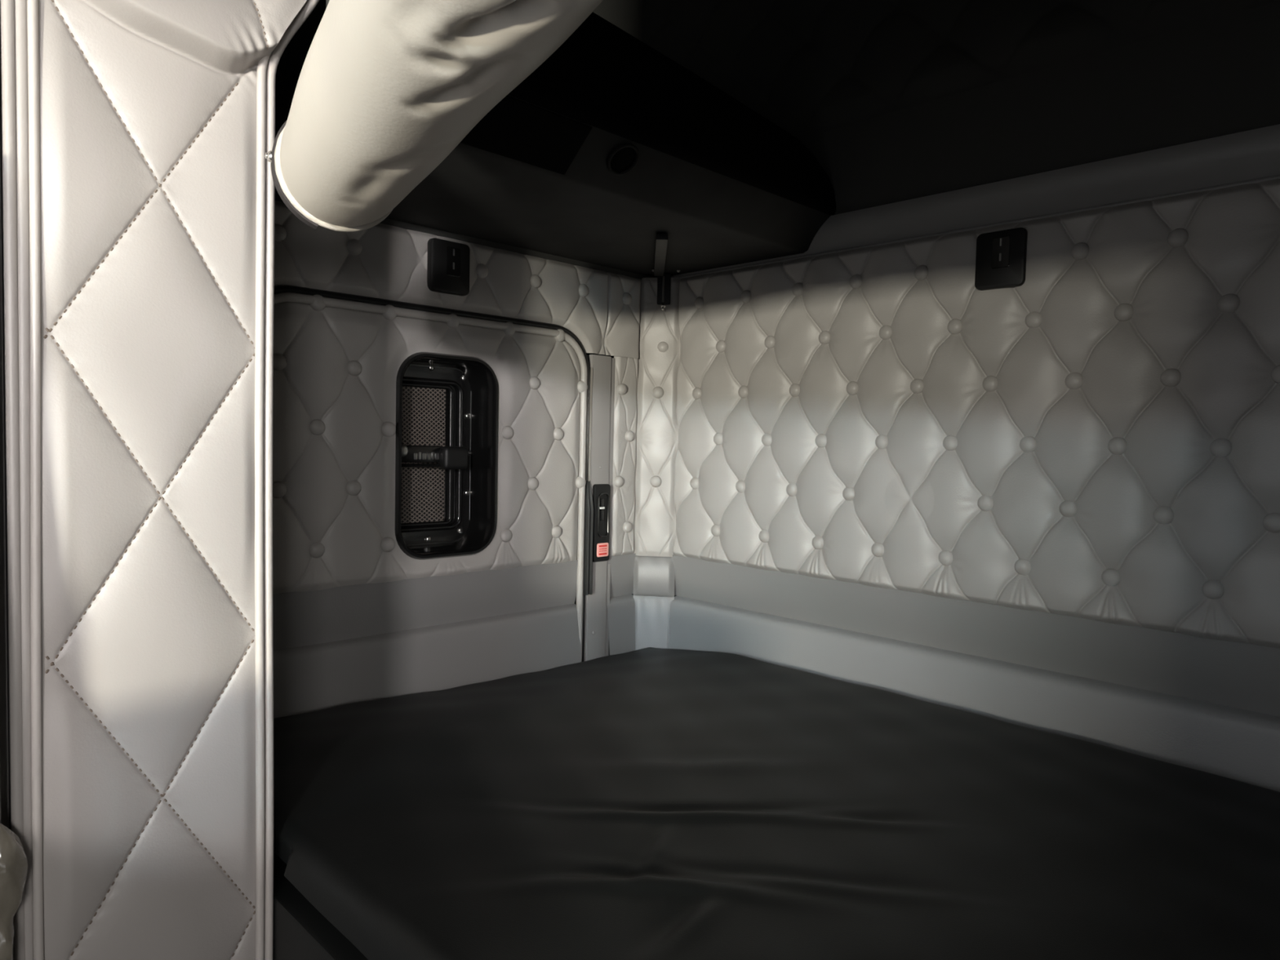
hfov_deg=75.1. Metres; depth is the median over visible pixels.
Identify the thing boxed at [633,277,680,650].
wall
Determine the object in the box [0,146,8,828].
wall
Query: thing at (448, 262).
latch plate
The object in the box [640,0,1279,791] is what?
wall
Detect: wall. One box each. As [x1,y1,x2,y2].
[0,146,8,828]
[274,0,653,661]
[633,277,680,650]
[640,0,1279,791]
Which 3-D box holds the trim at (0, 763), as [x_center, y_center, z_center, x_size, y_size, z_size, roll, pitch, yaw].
[-0.519,-0.008,0.641,0.035,2.250,0.034,-1,4,-45]
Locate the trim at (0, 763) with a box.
[0,763,0,822]
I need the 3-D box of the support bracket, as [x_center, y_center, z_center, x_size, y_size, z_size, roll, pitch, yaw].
[0.036,-0.373,1.528,0.057,0.076,0.340,2,3,7]
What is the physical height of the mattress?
0.220 m
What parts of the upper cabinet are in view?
panel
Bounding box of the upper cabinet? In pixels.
[275,0,835,277]
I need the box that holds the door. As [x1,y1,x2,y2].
[272,284,589,718]
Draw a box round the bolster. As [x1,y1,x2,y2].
[264,0,603,231]
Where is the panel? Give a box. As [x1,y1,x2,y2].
[0,0,319,959]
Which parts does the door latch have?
lever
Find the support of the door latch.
in the wall at (599, 304)
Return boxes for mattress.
[272,647,1279,959]
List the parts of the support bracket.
arm, rod, wall leg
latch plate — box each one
[426,237,470,296]
[974,227,1027,290]
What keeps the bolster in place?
hanging from the wall header
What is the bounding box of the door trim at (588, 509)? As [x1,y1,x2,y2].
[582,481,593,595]
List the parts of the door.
screen frame, vent frame, latch knob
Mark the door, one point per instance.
(430, 463)
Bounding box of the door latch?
[592,484,610,562]
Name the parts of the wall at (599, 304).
jamb trim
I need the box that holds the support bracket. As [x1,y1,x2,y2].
[651,233,680,310]
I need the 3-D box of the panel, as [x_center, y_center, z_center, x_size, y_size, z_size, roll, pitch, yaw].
[-0.405,0.110,0.744,0.255,1.310,0.060,-1,4,-45]
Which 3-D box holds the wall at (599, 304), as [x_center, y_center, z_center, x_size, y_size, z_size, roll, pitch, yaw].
[-0.446,-0.041,1.395,1.400,2.250,0.180,-1,4,-45]
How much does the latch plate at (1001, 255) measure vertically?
0.083 m

